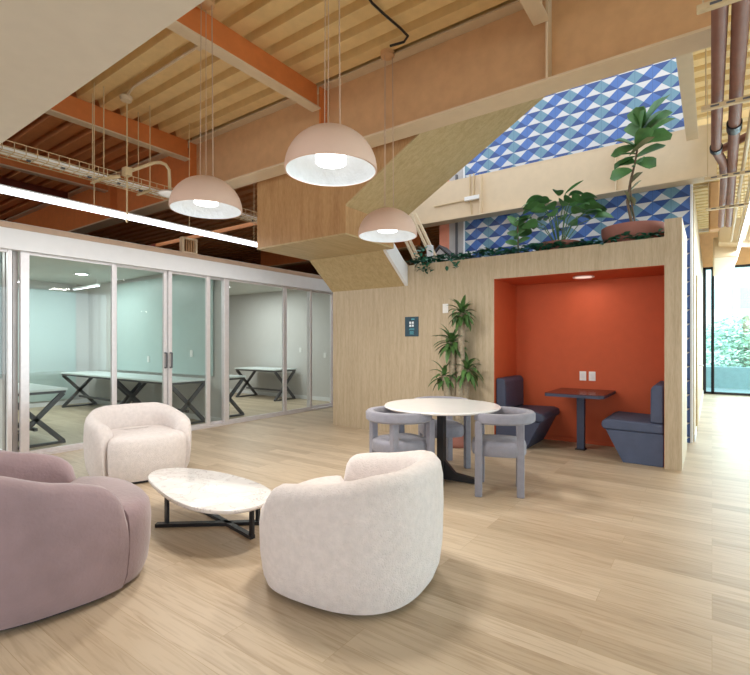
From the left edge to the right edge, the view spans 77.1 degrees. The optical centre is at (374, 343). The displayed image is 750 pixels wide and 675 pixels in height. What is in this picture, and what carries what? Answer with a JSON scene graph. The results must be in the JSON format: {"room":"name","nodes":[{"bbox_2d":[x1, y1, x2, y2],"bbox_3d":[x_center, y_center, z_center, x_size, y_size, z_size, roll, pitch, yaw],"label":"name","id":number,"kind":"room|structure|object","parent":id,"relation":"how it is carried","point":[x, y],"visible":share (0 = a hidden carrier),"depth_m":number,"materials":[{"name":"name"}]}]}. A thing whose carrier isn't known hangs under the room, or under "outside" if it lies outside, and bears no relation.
{"room":"office lounge","nodes":[
{"label":"office lounge","id":0,"kind":"room"},
{"bbox_2d":[0,378,1,448],"bbox_3d":[-6.339,0.010,7.019,4.960,2.700,0.080,0,0,36],"label":"wall","id":1,"kind":"structure","parent":0,"point":[0,378],"depth_m":5.64,"materials":[{"name":"paint"}]},
{"bbox_2d":[0,252,1,377],"bbox_3d":[-6.117,-0.390,6.780,4.160,1.600,0.020,0,0,36],"label":"board","id":2,"kind":"object","parent":1,"relation":"attached to","point":[0,252],"visible":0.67,"depth_m":5.57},
{"bbox_2d":[2,251,17,451],"bbox_3d":[-4.313,0.117,5.564,0.110,2.415,0.130,0,0,36],"label":"trim","id":3,"kind":"structure","parent":1,"relation":"attached to","point":[14,253],"depth_m":5.56,"materials":[{"name":"metal"}]},
{"bbox_2d":[18,279,87,403],"bbox_3d":[-7.463,0.010,9.797,0.100,2.700,9.650,0,0,36],"label":"wall","id":4,"kind":"structure","parent":0,"point":[81,294],"depth_m":10.73,"materials":[{"name":"paint"}]},
{"bbox_2d":[18,288,75,402],"bbox_3d":[-7.336,0.040,9.841,0.015,2.400,1.970,0,0,36],"label":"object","id":5,"kind":"structure","parent":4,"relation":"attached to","point":[52,313],"depth_m":10.23,"materials":[{"name":"glass"}]},
{"bbox_2d":[0,389,329,449],"bbox_3d":[-4.484,1.310,9.569,5.010,0.100,6.415,0,0,36],"label":"baseboard","id":6,"kind":"structure","parent":4,"relation":"attached to","point":[32,405],"depth_m":10.69,"materials":[{"name":"white paint"}]},
{"bbox_2d":[0,0,204,143],"bbox_3d":[-3.150,-1.800,0.065,9.600,0.120,6.440,0,0,36],"label":"ceiling","id":7,"kind":"structure","parent":0,"point":[50,49],"depth_m":2.72,"materials":[{"name":"paint"}]},
{"bbox_2d":[3,218,303,272],"bbox_3d":[-8.302,-0.940,12.457,0.100,4.600,20.600,0,0,36],"label":"wall","id":8,"kind":"structure","parent":0,"point":[154,245],"depth_m":14.36,"materials":[{"name":"red paint"}]},
{"bbox_2d":[88,274,220,417],"bbox_3d":[-4.556,0.010,9.469,5.010,2.700,0.100,0,0,36],"label":"wall","id":9,"kind":"structure","parent":0,"point":[98,297],"depth_m":9.60,"materials":[{"name":"paint"}]},
{"bbox_2d":[117,275,212,375],"bbox_3d":[-4.259,-0.350,9.162,3.610,1.820,0.015,0,0,36],"label":"whiteboard","id":10,"kind":"object","parent":9,"relation":"attached to","point":[139,303],"visible":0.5,"depth_m":9.12,"materials":[{"name":"glass"}]},
{"bbox_2d":[1,220,319,295],"bbox_3d":[-6.284,-1.390,8.953,7.160,0.100,9.650,0,0,36],"label":"ceiling","id":11,"kind":"structure","parent":0,"point":[40,268],"depth_m":9.02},
{"bbox_2d":[72,273,90,275],"bbox_3d":[-5.666,-1.334,9.095,0.300,0.012,0.300,0,0,36],"label":"recessed light","id":12,"kind":"object","parent":11,"relation":"in","point":[80,274],"visible":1,"depth_m":9.11,"materials":[{"name":"white plastic"}]},
{"bbox_2d":[72,283,99,289],"bbox_3d":[-6.188,-1.263,10.084,1.200,0.154,0.050,0,0,36],"label":"linear light","id":13,"kind":"object","parent":11,"relation":"hanging from","point":[94,285],"visible":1,"depth_m":10.04,"materials":[{"name":"white plastic"}]},
{"bbox_2d":[0,226,332,292],"bbox_3d":[-3.291,-1.210,6.812,0.140,0.240,9.650,0,0,36],"label":"beam","id":14,"kind":"structure","parent":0,"point":[17,240],"depth_m":6.66,"materials":[{"name":"white paint"}]},
{"bbox_2d":[0,248,11,450],"bbox_3d":[-5.153,0.117,4.209,0.050,2.415,3.150,0,0,36],"label":"window","id":15,"kind":"structure","parent":14,"relation":"in","point":[8,251],"depth_m":5.45,"materials":[{"name":"metal"}]},
{"bbox_2d":[19,251,115,452],"bbox_3d":[-3.873,0.117,5.999,0.050,2.415,1.090,0,0,36],"label":"window","id":16,"kind":"structure","parent":14,"relation":"in","point":[23,256],"depth_m":5.60,"materials":[{"name":"metal"}]},
{"bbox_2d":[116,264,167,404],"bbox_3d":[-3.337,0.117,6.753,0.104,2.415,0.760,0,0,36],"label":"window","id":17,"kind":"structure","parent":14,"relation":"in","point":[164,273],"depth_m":7.03,"materials":[{"name":"metal"}]},
{"bbox_2d":[0,220,321,278],"bbox_3d":[-3.297,-1.363,6.816,0.185,0.065,9.650,0,0,36],"label":"trim","id":18,"kind":"structure","parent":14,"relation":"on","point":[2,223],"depth_m":6.61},
{"bbox_2d":[179,236,197,253],"bbox_3d":[-2.899,-1.515,7.325,0.080,0.240,0.260,0,0,36],"label":"grille","id":19,"kind":"object","parent":18,"relation":"on","point":[188,245],"visible":0.96,"depth_m":7.31,"materials":[{"name":"beige paint"}]},
{"bbox_2d":[167,271,209,427],"bbox_3d":[-2.876,0.117,7.345,0.104,2.415,0.720,0,0,36],"label":"window","id":20,"kind":"structure","parent":14,"relation":"in","point":[169,273],"depth_m":7.50,"materials":[{"name":"metal"}]},
{"bbox_2d":[210,277,222,423],"bbox_3d":[-2.644,0.117,7.819,0.050,2.415,0.360,0,0,36],"label":"window","id":21,"kind":"structure","parent":14,"relation":"in","point":[211,278],"depth_m":7.91,"materials":[{"name":"metal"}]},
{"bbox_2d":[223,278,285,422],"bbox_3d":[-2.124,0.117,8.442,0.050,2.415,1.400,0,0,36],"label":"window","id":22,"kind":"structure","parent":14,"relation":"in","point":[226,419],"depth_m":7.92,"materials":[{"name":"metal"}]},
{"bbox_2d":[286,287,311,412],"bbox_3d":[-1.507,0.117,9.305,0.050,2.415,0.720,0,0,36],"label":"window","id":23,"kind":"structure","parent":14,"relation":"in","point":[293,288],"depth_m":9.54,"materials":[{"name":"metal"}]},
{"bbox_2d":[307,290,332,407],"bbox_3d":[-1.151,0.117,9.898,0.050,2.415,0.760,0,0,36],"label":"window","id":24,"kind":"structure","parent":14,"relation":"in","point":[330,294],"depth_m":10.15,"materials":[{"name":"metal"}]},
{"bbox_2d":[229,290,329,397],"bbox_3d":[-2.595,0.010,12.210,5.010,2.700,0.080,0,0,36],"label":"wall","id":25,"kind":"structure","parent":0,"point":[255,320],"depth_m":12.10,"materials":[{"name":"paint"}]},
{"bbox_2d":[42,405,332,454],"bbox_3d":[-3.305,1.343,6.792,0.100,0.035,9.600,0,0,36],"label":"trim","id":26,"kind":"structure","parent":25,"relation":"attached to","point":[328,406],"depth_m":7.90,"materials":[{"name":"metal"}]},
{"bbox_2d":[0,392,749,674],"bbox_3d":[0.281,1.435,6.408,21.000,0.150,20.750,0,0,36],"label":"floor","id":27,"kind":"structure","parent":0,"point":[605,564],"depth_m":2.66,"materials":[{"name":"brown wood"}]},
{"bbox_2d":[18,383,67,449],"bbox_3d":[-5.040,0.985,6.619,1.500,0.751,0.720,0,0,36],"label":"office desk","id":28,"kind":"object","parent":27,"relation":"on","point":[34,389],"visible":0.43,"depth_m":6.31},
{"bbox_2d":[0,450,150,630],"bbox_3d":[-1.915,0.985,2.687,1.120,0.750,1.102,0,0,45],"label":"barrel armchair","id":29,"kind":"object","parent":27,"relation":"on","point":[67,543],"visible":1,"depth_m":2.33,"materials":[{"name":"fabric"}]},
{"bbox_2d":[60,371,147,407],"bbox_3d":[-5.578,0.985,9.647,2.200,0.751,0.720,0,0,36],"label":"office desk","id":30,"kind":"object","parent":27,"relation":"on","point":[90,375],"visible":0.66,"depth_m":9.81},
{"bbox_2d":[83,402,191,483],"bbox_3d":[-2.481,1.015,4.950,0.980,0.690,0.982,0,0,-40],"label":"barrel armchair","id":31,"kind":"object","parent":27,"relation":"on","point":[129,442],"visible":0.91,"depth_m":4.65,"materials":[{"name":"beige fabric"}]},
{"bbox_2d":[117,375,204,423],"bbox_3d":[-3.870,0.985,8.425,1.900,0.751,0.720,0,0,36],"label":"office desk","id":32,"kind":"object","parent":27,"relation":"on","point":[144,379],"visible":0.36,"depth_m":8.08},
{"bbox_2d":[148,468,270,539],"bbox_3d":[-1.298,1.210,3.522,1.377,0.300,0.635,0,0,36],"label":"coffee table","id":33,"kind":"object","parent":27,"relation":"on","point":[209,493],"visible":0.88,"depth_m":3.44,"materials":[{"name":"stone"}]},
{"bbox_2d":[229,375,245,416],"bbox_3d":[-3.102,0.985,8.983,1.100,0.750,0.700,0,0,36],"label":"office desk","id":34,"kind":"object","parent":27,"relation":"on","point":[231,377],"visible":0.27,"depth_m":8.81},
{"bbox_2d":[234,367,296,401],"bbox_3d":[-2.734,0.985,11.732,1.500,0.750,0.700,0,0,36],"label":"office desk","id":35,"kind":"object","parent":27,"relation":"on","point":[275,370],"visible":0.88,"depth_m":11.53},
{"bbox_2d":[259,450,443,614],"bbox_3d":[-0.132,1.008,2.782,1.022,0.705,0.980,0,0,29],"label":"barrel armchair","id":36,"kind":"object","parent":27,"relation":"on","point":[369,541],"visible":1,"depth_m":2.34,"materials":[{"name":"beige fabric"}]},
{"bbox_2d":[366,406,434,452],"bbox_3d":[0.203,0.991,4.407,0.572,0.739,0.634,0,0,-32],"label":"dining chair","id":37,"kind":"object","parent":27,"relation":"on","point":[397,440],"visible":0.72,"depth_m":4.26,"materials":[{"name":"grey fabric"}]},
{"bbox_2d":[384,398,500,483],"bbox_3d":[0.663,0.985,4.690,1.144,0.750,1.144,0,0,36],"label":"dining table","id":38,"kind":"object","parent":27,"relation":"on","point":[441,408],"visible":0.85,"depth_m":4.63,"materials":[{"name":"white stone"}]},
{"bbox_2d":[414,396,470,468],"bbox_3d":[0.731,0.991,5.298,0.634,0.739,0.572,0,0,-12],"label":"dining chair","id":39,"kind":"object","parent":27,"relation":"on","point":[454,429],"visible":0.3,"depth_m":5.11,"materials":[{"name":"grey fabric"}]},
{"bbox_2d":[428,295,482,447],"bbox_3d":[1.085,0.362,6.256,0.747,1.997,0.520,0,0,36],"label":"dracaena","id":40,"kind":"object","parent":27,"relation":"on","point":[454,385],"visible":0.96,"depth_m":6.18,"materials":[{"name":"plant"}]},
{"bbox_2d":[453,435,463,447],"bbox_3d":[1.072,1.215,6.242,0.356,0.290,0.356,0,0,36],"label":"pot","id":41,"kind":"object","parent":27,"relation":"on","point":[458,442],"depth_m":6.08,"materials":[{"name":"ceramic"}]},
{"bbox_2d":[471,406,535,498],"bbox_3d":[1.187,0.991,4.361,0.572,0.739,0.634,0,0,16],"label":"dining chair","id":42,"kind":"object","parent":27,"relation":"on","point":[482,444],"visible":0.91,"depth_m":4.16,"materials":[{"name":"grey fabric"}]},
{"bbox_2d":[496,375,559,448],"bbox_3d":[2.088,0.910,6.400,0.627,0.900,0.790,0,0,36],"label":"bench","id":43,"kind":"object","parent":27,"relation":"on","point":[509,390],"visible":0.69,"depth_m":6.25,"materials":[{"name":"fabric"}]},
{"bbox_2d":[545,388,615,450],"bbox_3d":[2.647,0.989,6.058,0.685,0.743,0.815,0,0,36],"label":"table","id":44,"kind":"object","parent":27,"relation":"on","point":[581,395],"visible":1,"depth_m":6.02,"materials":[{"name":"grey wood"}]},
{"bbox_2d":[601,381,663,466],"bbox_3d":[3.131,0.910,5.654,0.627,0.900,0.790,0,0,36],"label":"bench","id":45,"kind":"object","parent":27,"relation":"on","point":[638,438],"visible":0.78,"depth_m":5.29,"materials":[{"name":"blue fabric"}]},
{"bbox_2d":[0,0,749,244],"bbox_3d":[-2.090,-3.070,3.094,21.000,0.200,12.600,0,0,36],"label":"ceiling","id":46,"kind":"structure","parent":0,"point":[292,32],"depth_m":5.27,"materials":[{"name":"wood"}]},
{"bbox_2d":[0,86,256,223],"bbox_3d":[-2.663,-2.435,6.332,0.320,1.070,5.601,0,0,36],"label":"cable tray","id":47,"kind":"object","parent":46,"relation":"hanging from","point":[7,151],"visible":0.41,"depth_m":5.43,"materials":[{"name":"white metal"}]},
{"bbox_2d":[0,140,256,223],"bbox_3d":[-2.663,-1.980,6.332,0.250,0.110,5.600,0,0,36],"label":"wire basket","id":48,"kind":"object","parent":47,"relation":"on","point":[7,151],"depth_m":5.31,"materials":[{"name":"metal"}]},
{"bbox_2d":[0,83,256,246],"bbox_3d":[-2.905,-2.232,5.767,0.049,1.476,4.800,0,0,36],"label":"linear light","id":49,"kind":"object","parent":46,"relation":"hanging from","point":[5,189],"visible":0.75,"depth_m":5.48,"materials":[{"name":"white paint"}]},
{"bbox_2d":[98,103,171,222],"bbox_3d":[-2.813,-2.205,5.696,0.910,1.530,0.270,0,0,-43],"label":"conduit","id":50,"kind":"object","parent":46,"relation":"hanging from","point":[127,171],"visible":0.84,"depth_m":5.60,"materials":[{"name":"beige metal"}]},
{"bbox_2d":[120,44,202,103],"bbox_3d":[-2.366,-2.913,5.114,1.662,0.105,0.140,0,0,39],"label":"sprinkler","id":51,"kind":"object","parent":46,"relation":"attached to","point":[125,98],"visible":0.89,"depth_m":5.14,"materials":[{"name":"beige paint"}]},
{"bbox_2d":[168,0,241,218],"bbox_3d":[-1.456,-2.061,4.066,0.600,1.818,0.600,0,0,36],"label":"pendant lamp","id":52,"kind":"object","parent":46,"relation":"hanging from","point":[198,196],"visible":0.98,"depth_m":4.01,"materials":[{"name":"metal"}]},
{"bbox_2d":[194,200,218,206],"bbox_3d":[-1.456,-1.282,4.066,0.200,0.155,0.200,0,0,36],"label":"diffuser","id":53,"kind":"object","parent":52,"relation":"attached to","point":[204,203],"depth_m":4.05,"materials":[{"name":"white"}]},
{"bbox_2d":[284,0,376,186],"bbox_3d":[-0.287,-2.046,3.070,0.600,1.848,0.600,0,0,36],"label":"pendant lamp","id":54,"kind":"object","parent":46,"relation":"hanging from","point":[328,154],"visible":1,"depth_m":3.02,"materials":[{"name":"metal"}]},
{"bbox_2d":[316,153,345,168],"bbox_3d":[-0.287,-1.252,3.070,0.200,0.155,0.200,0,0,36],"label":"diffuser","id":55,"kind":"object","parent":54,"relation":"attached to","point":[326,160],"depth_m":3.04,"materials":[{"name":"white"}]},
{"bbox_2d":[4,0,710,233],"bbox_3d":[-3.220,-2.578,7.401,13.950,0.776,0.250,0,0,36],"label":"girder","id":56,"kind":"object","parent":46,"relation":"attached to","point":[495,60],"visible":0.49,"depth_m":4.54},
{"bbox_2d":[0,177,67,207],"bbox_3d":[-7.063,-2.824,7.829,0.130,0.288,3.515,0,0,36],"label":"steel beam","id":57,"kind":"structure","parent":56,"relation":"attached to","point":[5,181],"depth_m":8.79,"materials":[{"name":"metal"}]},
{"bbox_2d":[0,154,107,192],"bbox_3d":[-5.778,-2.824,6.910,0.130,0.288,3.515,0,0,36],"label":"steel beam","id":58,"kind":"structure","parent":56,"relation":"attached to","point":[4,162],"depth_m":7.62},
{"bbox_2d":[45,95,188,160],"bbox_3d":[-3.769,-2.824,5.473,0.130,0.288,3.515,0,0,36],"label":"steel beam","id":59,"kind":"structure","parent":56,"relation":"attached to","point":[72,109],"depth_m":6.09,"materials":[{"name":"metal"}]},
{"bbox_2d":[166,7,320,111],"bbox_3d":[-1.696,-2.824,3.989,0.130,0.288,3.515,0,0,36],"label":"steel beam","id":60,"kind":"structure","parent":56,"relation":"attached to","point":[229,46],"depth_m":4.58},
{"bbox_2d":[519,0,548,25],"bbox_3d":[0.370,-2.824,2.511,0.130,0.288,3.515,0,0,36],"label":"steel beam","id":61,"kind":"structure","parent":56,"relation":"attached to","point":[535,10],"depth_m":3.80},
{"bbox_2d":[676,52,697,140],"bbox_3d":[3.246,-2.824,4.898,0.130,0.288,3.195,0,0,36],"label":"steel beam","id":62,"kind":"structure","parent":56,"relation":"attached to","point":[685,66],"depth_m":5.05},
{"bbox_2d":[358,48,416,242],"bbox_3d":[0.128,-2.031,4.802,0.600,1.878,0.600,0,0,36],"label":"pendant lamp","id":63,"kind":"object","parent":46,"relation":"hanging from","point":[386,224],"visible":1,"depth_m":4.74,"materials":[{"name":"metal"}]},
{"bbox_2d":[378,230,396,232],"bbox_3d":[0.128,-1.222,4.802,0.200,0.155,0.200,0,0,36],"label":"diffuser","id":64,"kind":"object","parent":63,"relation":"attached to","point":[380,231],"depth_m":4.82,"materials":[{"name":"white"}]},
{"bbox_2d":[369,0,408,46],"bbox_3d":[0.052,-2.930,4.305,0.237,0.024,0.732,0,0,36],"label":"power cable","id":65,"kind":"object","parent":46,"relation":"attached to","point":[384,14],"visible":1,"depth_m":4.30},
{"bbox_2d":[696,0,740,14],"bbox_3d":[2.444,-2.405,2.161,1.600,1.130,0.042,0,0,36],"label":"strut","id":66,"kind":"object","parent":46,"relation":"hanging from","point":[713,4],"visible":1,"depth_m":2.58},
{"bbox_2d":[709,5,728,227],"bbox_3d":[3.316,-1.940,4.513,0.182,0.107,8.000,0,0,36],"label":"insulated pipe","id":67,"kind":"object","parent":66,"relation":"on","point":[719,16],"visible":0.85,"depth_m":3.52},
{"bbox_2d":[721,133,745,152],"bbox_3d":[4.102,-1.995,4.000,0.193,0.161,2.008,0,0,-43],"label":"insulated pipe","id":68,"kind":"object","parent":67,"relation":"attached to","point":[742,137],"visible":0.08,"depth_m":4.58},
{"bbox_2d":[725,0,749,226],"bbox_3d":[3.393,-1.940,4.458,0.116,0.115,8.001,0,0,36],"label":"insulated pipe","id":69,"kind":"object","parent":66,"relation":"on","point":[740,10],"visible":0.89,"depth_m":3.45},
{"bbox_2d":[730,111,749,241],"bbox_3d":[3.891,-1.910,4.963,0.047,0.040,9.400,0,0,36],"label":"conduit","id":70,"kind":"object","parent":66,"relation":"on","point":[747,138],"visible":1,"depth_m":5.14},
{"bbox_2d":[736,177,749,240],"bbox_3d":[3.964,-1.910,4.910,0.039,0.032,9.400,0,0,36],"label":"conduit","id":71,"kind":"object","parent":66,"relation":"on","point":[748,187],"visible":1,"depth_m":6.67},
{"bbox_2d":[701,48,749,112],"bbox_3d":[3.241,-2.405,3.275,1.600,1.130,0.042,0,0,36],"label":"strut","id":72,"kind":"object","parent":46,"relation":"hanging from","point":[743,99],"visible":0.94,"depth_m":3.67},
{"bbox_2d":[704,80,749,180],"bbox_3d":[4.375,-2.405,4.861,1.600,1.130,0.042,0,0,36],"label":"strut","id":73,"kind":"object","parent":46,"relation":"hanging from","point":[707,178],"visible":1,"depth_m":5.25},
{"bbox_2d":[743,218,749,239],"bbox_3d":[4.045,-1.910,4.852,0.039,0.032,9.400,0,0,36],"label":"linear light","id":74,"kind":"object","parent":73,"relation":"on","point":[748,224],"visible":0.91,"depth_m":7.90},
{"bbox_2d":[439,180,448,248],"bbox_3d":[1.303,-3.440,8.695,0.200,4.800,0.100,0,0,36],"label":"wall column","id":75,"kind":"structure","parent":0,"point":[443,229],"depth_m":8.65,"materials":[{"name":"paint"}]},
{"bbox_2d":[156,109,749,274],"bbox_3d":[4.026,-3.070,11.641,21.000,0.200,7.880,0,0,36],"label":"ceiling","id":76,"kind":"structure","parent":0,"point":[208,246],"depth_m":13.02,"materials":[{"name":"wood"}]},
{"bbox_2d":[261,229,422,267],"bbox_3d":[-1.181,-2.590,12.527,5.500,0.700,0.240,0,0,36],"label":"steel beam","id":77,"kind":"structure","parent":76,"relation":"attached to","point":[269,259],"depth_m":13.48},
{"bbox_2d":[709,181,719,231],"bbox_3d":[6.284,-2.525,8.722,0.170,0.870,0.300,0,0,36],"label":"beam","id":78,"kind":"structure","parent":76,"relation":"hanging from","point":[714,187],"depth_m":8.61,"materials":[{"name":"beige paint"}]},
{"bbox_2d":[706,181,748,210],"bbox_3d":[5.248,-2.405,6.081,1.600,1.130,0.042,0,0,36],"label":"strut","id":79,"kind":"object","parent":76,"relation":"hanging from","point":[741,204],"visible":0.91,"depth_m":6.42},
{"bbox_2d":[736,150,749,260],"bbox_3d":[6.162,-2.402,7.887,0.049,1.136,7.000,0,0,36],"label":"linear light","id":80,"kind":"object","parent":76,"relation":"hanging from","point":[747,214],"visible":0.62,"depth_m":7.55,"materials":[{"name":"white paint"}]},
{"bbox_2d":[449,168,462,259],"bbox_3d":[1.506,-3.440,8.550,0.300,4.800,0.100,0,0,36],"label":"wall panel","id":81,"kind":"object","parent":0,"point":[460,173],"depth_m":8.49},
{"bbox_2d":[455,174,457,258],"bbox_3d":[1.470,-2.040,8.490,0.030,2.000,0.040,0,0,36],"label":"trim","id":82,"kind":"structure","parent":81,"relation":"attached to","point":[456,175],"depth_m":8.48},
{"bbox_2d":[333,217,686,470],"bbox_3d":[1.638,0.005,6.938,4.890,2.710,1.210,0,0,36],"label":"wall","id":83,"kind":"structure","parent":0,"point":[375,364],"depth_m":6.42,"materials":[{"name":"brown wood"}]},
{"bbox_2d":[257,96,544,291],"bbox_3d":[0.533,-2.371,5.999,4.215,3.022,1.602,0,0,36],"label":"staircase","id":84,"kind":"structure","parent":83,"relation":"attached to","point":[320,225],"depth_m":5.96,"materials":[{"name":"brown wood"}]},
{"bbox_2d":[405,317,418,335],"bbox_3d":[0.543,-0.250,6.968,0.230,0.290,0.015,0,0,36],"label":"wall sign","id":85,"kind":"object","parent":83,"relation":"attached to","point":[411,323],"visible":1,"depth_m":6.96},
{"bbox_2d":[404,240,420,264],"bbox_3d":[0.688,-1.530,8.146,0.471,0.736,0.110,0,0,36],"label":"brace","id":86,"kind":"object","parent":83,"relation":"attached to","point":[410,241],"visible":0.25,"depth_m":8.15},
{"bbox_2d":[409,212,436,262],"bbox_3d":[0.879,-1.715,8.009,0.641,1.106,0.110,0,0,36],"label":"brace","id":87,"kind":"object","parent":83,"relation":"attached to","point":[415,213],"visible":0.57,"depth_m":8.05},
{"bbox_2d":[433,245,454,261],"bbox_3d":[1.186,-1.440,8.343,0.420,0.560,0.290,0,0,36],"label":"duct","id":88,"kind":"object","parent":83,"relation":"attached to","point":[440,249],"visible":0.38,"depth_m":8.23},
{"bbox_2d":[443,304,447,312],"bbox_3d":[0.993,-0.495,6.646,0.085,0.130,0.015,0,0,36],"label":"light switch","id":89,"kind":"object","parent":83,"relation":"attached to","point":[445,306],"visible":1,"depth_m":6.64,"materials":[{"name":"white plastic"}]},
{"bbox_2d":[544,435,614,446],"bbox_3d":[2.873,1.330,6.396,1.930,0.060,0.012,0,0,36],"label":"baseboard","id":90,"kind":"structure","parent":83,"relation":"attached to","point":[551,437],"depth_m":6.46,"materials":[{"name":"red paint"}]},
{"bbox_2d":[580,371,585,380],"bbox_3d":[2.834,0.442,6.422,0.085,0.125,0.015,0,0,36],"label":"wall socket","id":91,"kind":"object","parent":83,"relation":"attached to","point":[582,373],"visible":1,"depth_m":6.42,"materials":[{"name":"white plastic"}]},
{"bbox_2d":[573,275,594,278],"bbox_3d":[2.675,-0.848,6.042,0.260,0.012,0.260,0,0,36],"label":"recessed light","id":92,"kind":"object","parent":83,"relation":"in","point":[586,276],"visible":1,"depth_m":6.05,"materials":[{"name":"white plastic"}]},
{"bbox_2d":[589,372,595,380],"bbox_3d":[2.930,0.442,6.354,0.085,0.125,0.015,0,0,36],"label":"wall socket","id":93,"kind":"object","parent":83,"relation":"attached to","point":[592,375],"visible":1,"depth_m":6.34,"materials":[{"name":"white plastic"}]},
{"bbox_3d":[1.638,-1.030,6.938,4.650,0.140,0.970,0,0,36],"label":"soil","id":94,"kind":"object","parent":83,"relation":"attached to","visible":0},
{"bbox_2d":[427,245,432,256],"bbox_3d":[0.874,-1.265,7.478,0.080,0.590,0.080,0,0,36],"label":"steel post","id":95,"kind":"object","parent":94,"relation":"on","point":[430,247],"visible":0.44,"depth_m":7.45,"materials":[{"name":"metal"}]},
{"bbox_2d":[505,214,531,248],"bbox_3d":[1.897,-1.416,6.278,0.354,0.633,0.198,0,0,36],"label":"rubber plant","id":96,"kind":"object","parent":94,"relation":"on","point":[511,219],"visible":0.91,"depth_m":6.32,"materials":[{"name":"green plant"}]},
{"bbox_2d":[406,228,663,273],"bbox_3d":[1.933,-1.203,6.263,3.379,0.417,0.709,0,0,36],"label":"ivy","id":97,"kind":"object","parent":94,"relation":"on","point":[438,258],"visible":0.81,"depth_m":6.21,"materials":[{"name":"green plant"}]},
{"bbox_2d":[515,180,613,250],"bbox_3d":[2.432,-1.562,6.156,1.232,0.923,0.841,0,0,36],"label":"plant","id":98,"kind":"object","parent":94,"relation":"on","point":[586,204],"visible":0.84,"depth_m":6.04,"materials":[{"name":"green plant"}]},
{"bbox_2d":[601,95,674,242],"bbox_3d":[3.126,-1.995,5.679,0.689,1.790,0.732,0,0,-19],"label":"fiddle leaf fig","id":99,"kind":"object","parent":94,"relation":"on","point":[644,126],"visible":0.84,"depth_m":5.56,"materials":[{"name":"plant"}]},
{"bbox_2d":[465,57,689,442],"bbox_3d":[2.987,-2.240,7.454,3.333,7.200,0.100,0,0,36],"label":"wall","id":100,"kind":"structure","parent":0,"point":[590,116],"depth_m":7.20,"materials":[{"name":"tile"}]},
{"bbox_2d":[409,123,716,227],"bbox_3d":[1.922,-2.530,7.970,6.250,0.720,0.250,0,0,36],"label":"girder","id":101,"kind":"object","parent":100,"relation":"attached to","point":[681,162],"visible":0.56,"depth_m":7.22,"materials":[{"name":"wood"}]},
{"bbox_2d":[434,173,478,214],"bbox_3d":[1.428,-2.570,8.277,0.890,0.701,0.060,0,0,36],"label":"pipe","id":102,"kind":"object","parent":101,"relation":"attached to","point":[470,198],"visible":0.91,"depth_m":8.12,"materials":[{"name":"white plastic"}]},
{"bbox_2d":[463,167,692,442],"bbox_3d":[2.987,-2.240,7.453,3.385,7.200,0.140,0,0,36],"label":"trim","id":103,"kind":"structure","parent":100,"relation":"attached to","point":[691,185],"depth_m":6.42,"materials":[{"name":"white paint"}]},
{"bbox_2d":[601,220,663,242],"bbox_3d":[3.119,-1.250,5.699,0.690,0.300,0.690,0,0,36],"label":"planter","id":104,"kind":"object","parent":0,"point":[645,226],"depth_m":5.42,"materials":[{"name":"ceramic"}]},
{"bbox_2d":[693,193,702,441],"bbox_3d":[6.585,-0.365,9.718,0.200,3.450,7.730,0,0,36],"label":"wall","id":105,"kind":"structure","parent":0,"point":[697,256],"depth_m":7.47,"materials":[{"name":"white paint"}]},
{"bbox_2d":[694,390,703,441],"bbox_3d":[6.670,1.310,9.657,0.020,0.100,7.730,0,0,36],"label":"baseboard","id":106,"kind":"structure","parent":105,"relation":"attached to","point":[695,433],"depth_m":8.57,"materials":[{"name":"white paint"}]},
{"bbox_2d":[696,275,702,430],"bbox_3d":[5.228,0.150,7.572,0.092,2.380,1.000,0,0,36],"label":"door","id":107,"kind":"structure","parent":105,"relation":"in","point":[697,280],"depth_m":7.19,"materials":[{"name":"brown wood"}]},
{"bbox_2d":[699,228,708,232],"bbox_3d":[6.580,-2.270,9.463,0.410,0.060,0.050,0,0,36],"label":"light bar","id":108,"kind":"object","parent":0,"point":[705,229],"visible":0.29,"depth_m":9.42,"materials":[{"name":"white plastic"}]},
{"bbox_2d":[699,232,749,267],"bbox_3d":[11.790,-2.550,10.807,7.400,0.980,0.200,0,0,36],"label":"wall","id":109,"kind":"structure","parent":0,"point":[706,240],"depth_m":12.66,"materials":[{"name":"beige paint"}]},
{"bbox_2d":[703,267,711,393],"bbox_3d":[9.012,-0.350,12.758,0.210,3.420,0.080,0,0,36],"label":"window","id":110,"kind":"structure","parent":109,"relation":"in","point":[705,268],"depth_m":12.77,"materials":[{"name":"black metal"}]},
{"bbox_2d":[711,264,749,395],"bbox_3d":[10.028,-0.350,12.031,2.350,3.420,0.080,0,0,36],"label":"window","id":111,"kind":"structure","parent":109,"relation":"in","point":[744,265],"depth_m":12.65,"materials":[{"name":"black metal"}]},
{"bbox_2d":[713,218,749,275],"bbox_3d":[8.374,-2.055,10.055,1.880,0.724,3.700,0,0,36],"label":"air duct","id":112,"kind":"object","parent":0,"point":[725,252],"visible":0.8,"depth_m":9.38,"materials":[{"name":"beige paint"}]},
{"label":"outside","id":113,"kind":"structure","parent":0,"visible":0},
{"bbox_2d":[706,365,749,392],"bbox_3d":[27.747,1.560,26.750,46.000,0.300,44.200,0,0,36],"label":"ground","id":114,"kind":"structure","parent":113,"point":[707,389],"depth_m":14.13,"materials":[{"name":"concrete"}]},
{"bbox_2d":[706,366,749,389],"bbox_3d":[14.860,1.075,12.177,22.000,0.670,0.300,0,0,36],"label":"wall","id":115,"kind":"structure","parent":114,"relation":"on","point":[724,377],"depth_m":14.71,"materials":[{"name":"concrete"}]},
{"bbox_2d":[706,267,749,365],"bbox_3d":[24.582,-7.640,33.840,16.000,30.000,8.350,0,0,36],"label":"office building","id":116,"kind":"structure","parent":114,"relation":"on","point":[731,292],"depth_m":30.38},
{"bbox_2d":[706,314,749,366],"bbox_3d":[14.720,0.179,18.977,3.016,2.744,2.717,0,0,3],"label":"street tree","id":117,"kind":"object","parent":114,"relation":"on","point":[744,361],"visible":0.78,"depth_m":18.87,"materials":[{"name":"green plant"}]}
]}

